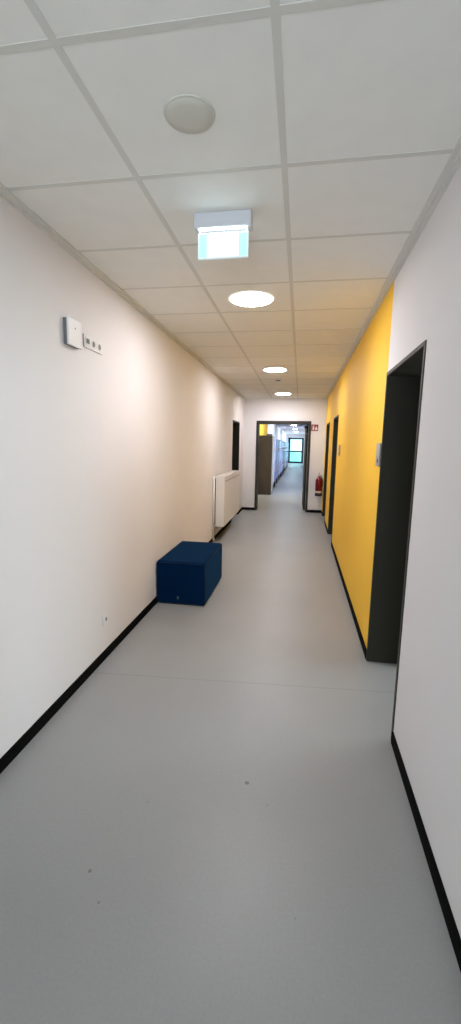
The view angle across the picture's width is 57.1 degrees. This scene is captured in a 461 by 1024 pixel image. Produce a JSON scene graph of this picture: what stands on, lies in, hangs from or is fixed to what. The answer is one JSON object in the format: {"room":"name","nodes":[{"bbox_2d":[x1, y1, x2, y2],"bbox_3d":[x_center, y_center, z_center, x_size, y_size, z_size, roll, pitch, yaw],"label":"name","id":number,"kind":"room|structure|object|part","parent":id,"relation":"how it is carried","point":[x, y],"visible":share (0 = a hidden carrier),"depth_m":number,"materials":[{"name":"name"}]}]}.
{"room":"school corridor","nodes":[
{"label":"school corridor","id":0,"kind":"room"},
{"bbox_2d":[0,196,285,757],"bbox_3d":[1.527,-2.743,18.703,0.300,2.835,44.200,2,9,9],"label":"wall","id":1,"kind":"structure","parent":0,"point":[109,461],"depth_m":2.75,"materials":[{"name":"white paint"}]},
{"bbox_2d":[63,316,81,349],"bbox_3d":[-0.947,-1.071,2.542,0.038,0.154,0.152,2,9,9],"label":"wireless access point","id":2,"kind":"object","parent":1,"relation":"attached to","point":[71,327],"visible":1,"depth_m":2.51,"materials":[{"name":"grey plastic"}]},
{"bbox_2d":[83,333,101,354],"bbox_3d":[-0.913,-1.114,2.817,0.014,0.080,0.248,2,9,9],"label":"socket","id":3,"kind":"object","parent":1,"relation":"attached to","point":[89,342],"visible":1,"depth_m":2.79,"materials":[{"name":"white plastic"}]},
{"bbox_2d":[102,612,107,625],"bbox_3d":[-0.937,0.803,3.178,0.014,0.080,0.080,2,9,9],"label":"wall socket","id":4,"kind":"object","parent":1,"relation":"attached to","point":[105,616],"visible":1,"depth_m":3.16,"materials":[{"name":"white plastic"}]},
{"bbox_2d":[0,508,241,773],"bbox_3d":[-0.810,0.947,4.025,0.011,0.067,13.700,2,9,9],"label":"baseboard","id":5,"kind":"structure","parent":1,"relation":"attached to","point":[9,756],"depth_m":2.69,"materials":[{"name":"black plastic"}]},
{"bbox_2d":[213,470,239,540],"bbox_3d":[-0.060,-0.184,7.847,0.195,1.075,1.800,2,9,9],"label":"radiator","id":6,"kind":"object","parent":1,"relation":"attached to","point":[225,485],"visible":1,"depth_m":7.12,"materials":[{"name":"white metal"}]},
{"bbox_3d":[-0.122,-0.301,7.858,0.030,0.770,1.724,2,9,9],"label":"plate","id":7,"kind":"part","parent":6,"relation":"part of","materials":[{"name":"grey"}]},
{"bbox_2d":[218,470,238,476],"bbox_3d":[-0.028,-0.712,7.785,0.143,0.012,1.730,2,9,9],"label":"grille","id":8,"kind":"object","parent":6,"relation":"attached to","point":[234,472],"depth_m":7.65,"materials":[{"name":"white metal"}]},
{"bbox_3d":[0.030,-0.294,7.841,0.015,0.828,1.750,2,9,9],"label":"panel","id":9,"kind":"part","parent":6,"relation":"part of","materials":[{"name":"white metal"}]},
{"bbox_2d":[0,136,460,398],"bbox_3d":[0.202,-1.669,3.450,1.968,0.022,13.700,2,9,9],"label":"trim","id":10,"kind":"structure","parent":1,"relation":"attached to","point":[453,163],"depth_m":2.46,"materials":[{"name":"white paint"}]},
{"bbox_2d":[232,420,239,514],"bbox_3d":[-0.038,-0.924,9.344,0.306,2.123,0.986,2,9,9],"label":"door","id":11,"kind":"structure","parent":1,"relation":"in","point":[236,425],"depth_m":9.69,"materials":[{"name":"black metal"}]},
{"bbox_3d":[0.110,-0.918,9.320,0.006,2.123,0.986,2,9,9],"label":"frame","id":12,"kind":"part","parent":11,"relation":"part of","materials":[{"name":"grey metal"}]},
{"bbox_2d":[0,463,460,1023],"bbox_3d":[4.666,-1.158,18.480,6.697,0.120,44.900,2,9,9],"label":"floor","id":13,"kind":"structure","parent":0,"point":[217,825],"depth_m":1.79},
{"bbox_2d":[157,541,221,605],"bbox_3d":[-0.426,0.651,4.702,0.505,0.452,0.926,2,9,9],"label":"pouf","id":14,"kind":"object","parent":13,"relation":"on","point":[189,573],"visible":1,"depth_m":4.28,"materials":[{"name":"blue fabric"}]},
{"bbox_2d":[258,435,273,494],"bbox_3d":[1.200,-1.587,14.271,0.506,1.930,0.840,2,9,9],"label":"tall cabinet","id":15,"kind":"object","parent":13,"relation":"on","point":[266,443],"visible":0.99,"depth_m":13.87,"materials":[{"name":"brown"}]},
{"bbox_3d":[1.379,-1.571,14.029,0.018,1.860,0.412,2,9,9],"label":"door","id":16,"kind":"part","parent":15,"relation":"part of","materials":[{"name":"grey"}]},
{"bbox_3d":[1.447,-1.635,14.437,0.018,1.860,0.412,2,9,9],"label":"door","id":17,"kind":"part","parent":15,"relation":"part of","materials":[{"name":"grey"}]},
{"bbox_2d":[273,439,276,486],"bbox_3d":[1.415,-1.766,15.643,0.484,1.860,1.760,2,9,9],"label":"locker","id":18,"kind":"object","parent":13,"relation":"on","point":[275,440],"visible":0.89,"depth_m":15.55,"materials":[{"name":"blue"}]},
{"bbox_2d":[276,439,278,482],"bbox_3d":[1.706,-2.039,17.398,0.484,1.860,1.760,2,9,9],"label":"locker","id":19,"kind":"object","parent":13,"relation":"on","point":[277,457],"visible":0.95,"depth_m":17.27,"materials":[{"name":"blue metal"}]},
{"bbox_2d":[278,440,280,479],"bbox_3d":[1.997,-2.313,19.153,0.484,1.860,1.760,2,9,9],"label":"locker","id":20,"kind":"object","parent":13,"relation":"on","point":[279,458],"visible":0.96,"depth_m":19.07,"materials":[{"name":"blue metal"}]},
{"bbox_2d":[280,441,282,476],"bbox_3d":[2.288,-2.587,20.908,0.484,1.860,1.760,2,9,9],"label":"locker","id":21,"kind":"object","parent":13,"relation":"on","point":[281,441],"visible":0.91,"depth_m":20.87,"materials":[{"name":"blue metal"}]},
{"bbox_2d":[282,441,283,471],"bbox_3d":[2.579,-2.860,22.663,0.484,1.860,1.760,2,9,9],"label":"locker","id":22,"kind":"object","parent":13,"relation":"on","point":[283,441],"visible":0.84,"depth_m":22.55,"materials":[{"name":"blue"}]},
{"bbox_2d":[282,441,284,474],"bbox_3d":[2.870,-3.134,24.419,0.484,1.860,1.760,2,9,9],"label":"locker","id":23,"kind":"object","parent":13,"relation":"on","point":[284,441],"visible":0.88,"depth_m":24.25,"materials":[{"name":"blue metal"}]},
{"bbox_2d":[0,0,460,397],"bbox_3d":[0.203,-1.724,3.441,1.968,0.090,13.700,2,9,9],"label":"ceiling","id":24,"kind":"structure","parent":0,"point":[379,77],"depth_m":1.62,"materials":[{"name":"tile"}]},
{"bbox_2d":[163,93,214,133],"bbox_3d":[-0.141,-1.367,1.459,0.178,0.006,0.178,2,9,9],"label":"ceiling speaker","id":25,"kind":"object","parent":24,"relation":"attached to","point":[186,113],"visible":1,"depth_m":1.45,"materials":[{"name":"grey plastic"}]},
{"bbox_2d":[194,209,252,259],"bbox_3d":[-0.036,-1.369,2.108,0.282,0.200,0.075,2,9,9],"label":"exit sign","id":26,"kind":"object","parent":24,"relation":"hanging from","point":[221,234],"visible":1,"depth_m":2.10,"materials":[{"name":"grey plastic"}]},
{"bbox_3d":[-0.037,-1.329,2.113,0.242,0.106,0.008,2,9,9],"label":"panel","id":27,"kind":"part","parent":26,"relation":"part of","materials":[{"name":"white plastic"}]},
{"bbox_3d":[-0.037,-1.329,2.113,0.254,0.118,0.016,2,9,9],"label":"panel frame","id":28,"kind":"part","parent":26,"relation":"part of","materials":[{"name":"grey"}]},
{"bbox_2d":[0,0,453,397],"bbox_3d":[0.202,-1.679,3.448,1.876,0.002,13.700,2,9,9],"label":"grid","id":29,"kind":"object","parent":24,"relation":"attached to","point":[275,9],"visible":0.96,"depth_m":1.58,"materials":[{"name":"white paint"}]},
{"bbox_2d":[229,291,273,306],"bbox_3d":[0.162,-1.648,3.288,0.352,0.012,0.352,2,9,9],"label":"recessed light","id":30,"kind":"object","parent":24,"relation":"in","point":[244,298],"visible":1,"depth_m":3.26,"materials":[{"name":"white plastic"}]},
{"bbox_2d":[263,368,286,371],"bbox_3d":[0.667,-2.123,6.335,0.352,0.012,0.352,2,9,9],"label":"recessed light","id":31,"kind":"object","parent":24,"relation":"in","point":[265,369],"visible":1,"depth_m":6.28,"materials":[{"name":"white plastic"}]},
{"bbox_2d":[275,393,290,394],"bbox_3d":[1.151,-2.577,9.248,0.352,0.012,0.352,2,9,9],"label":"recessed light","id":32,"kind":"object","parent":24,"relation":"in","point":[275,393],"visible":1,"depth_m":9.19,"materials":[{"name":"white plastic"}]},
{"bbox_2d":[242,399,326,509],"bbox_3d":[1.312,-1.442,10.480,1.968,2.835,0.300,2,9,9],"label":"wall","id":33,"kind":"structure","parent":0,"point":[313,410],"depth_m":10.25,"materials":[{"name":"white paint"}]},
{"bbox_2d":[242,507,320,512],"bbox_3d":[1.263,-0.051,10.544,1.947,0.067,0.014,2,9,9],"label":"baseboard","id":34,"kind":"structure","parent":33,"relation":"attached to","point":[243,508],"depth_m":10.43,"materials":[{"name":"black"}]},
{"bbox_2d":[254,421,310,511],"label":"door","id":35,"kind":"structure","parent":33,"relation":"in","point":[307,423],"depth_m":10.46,"materials":[{"name":"grey metal"}]},
{"bbox_2d":[311,425,317,430],"bbox_3d":[2.014,-2.013,10.117,0.160,0.152,0.007,2,9,9],"label":"fire sign","id":36,"kind":"object","parent":33,"relation":"attached to","point":[313,427],"visible":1,"depth_m":10.12,"materials":[{"name":"red plastic"}]},
{"bbox_2d":[315,473,322,495],"bbox_3d":[2.135,-0.670,10.208,0.180,0.564,0.200,2,9,9],"label":"fire extinguisher","id":37,"kind":"object","parent":33,"relation":"attached to","point":[319,480],"visible":1,"depth_m":10.14,"materials":[{"name":"red metal"}]},
{"bbox_2d":[275,424,308,433],"bbox_3d":[4.062,-5.123,25.244,3.047,0.100,30.500,2,9,9],"label":"ceiling","id":38,"kind":"structure","parent":0,"point":[288,429],"depth_m":27.94,"materials":[{"name":"white"}]},
{"bbox_2d":[286,434,307,462],"bbox_3d":[6.480,-6.067,40.182,3.047,2.835,0.300,2,9,9],"label":"wall","id":39,"kind":"structure","parent":0,"point":[287,435],"depth_m":39.95,"materials":[{"name":"white paint"}]},
{"bbox_2d":[288,438,303,462],"bbox_3d":[6.171,-5.833,40.125,1.460,2.380,0.182,2,9,9],"label":"door","id":40,"kind":"structure","parent":39,"relation":"in","point":[289,439],"depth_m":40.10,"materials":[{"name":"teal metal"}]},
{"bbox_2d":[322,164,460,937],"bbox_3d":[1.323,-0.354,3.623,0.300,2.835,14.000,2,9,9],"label":"wall","id":41,"kind":"structure","parent":0,"point":[423,302],"depth_m":1.91,"materials":[{"name":"white paint"}]},
{"bbox_2d":[322,422,329,515],"bbox_3d":[2.242,-0.869,9.277,0.306,2.113,0.976,2,9,9],"label":"door","id":42,"kind":"structure","parent":41,"relation":"in","point":[328,424],"depth_m":9.71,"materials":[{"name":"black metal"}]},
{"bbox_2d":[328,414,338,541],"bbox_3d":[1.908,-0.556,7.263,0.306,2.113,0.966,2,9,9],"label":"door","id":43,"kind":"structure","parent":41,"relation":"in","point":[336,419],"depth_m":7.70,"materials":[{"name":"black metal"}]},
{"bbox_2d":[375,443,380,465],"bbox_3d":[1.079,-0.418,3.081,0.017,0.163,0.130,2,9,9],"label":"door sign","id":44,"kind":"object","parent":41,"relation":"attached to","point":[378,450],"visible":1,"depth_m":3.05,"materials":[{"name":"grey plastic"}]},
{"bbox_2d":[321,510,460,971],"bbox_3d":[1.122,1.029,3.718,0.010,0.067,13.700,2,9,9],"label":"baseboard","id":45,"kind":"structure","parent":41,"relation":"attached to","point":[449,919],"depth_m":1.73,"materials":[{"name":"black plastic"}]},
{"bbox_2d":[366,340,426,733],"bbox_3d":[1.579,0.185,2.528,1.206,2.123,0.961,2,9,9],"label":"door","id":46,"kind":"structure","parent":41,"relation":"in","point":[404,381],"depth_m":3.01,"materials":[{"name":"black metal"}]},
{"label":"outside","id":47,"kind":"structure","parent":0,"visible":0},
{"bbox_2d":[290,452,300,460],"bbox_3d":[13.910,-11.348,84.329,60.000,0.120,89.600,2,9,9],"label":"ground","id":48,"kind":"structure","parent":47,"point":[294,456],"depth_m":69.54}
]}

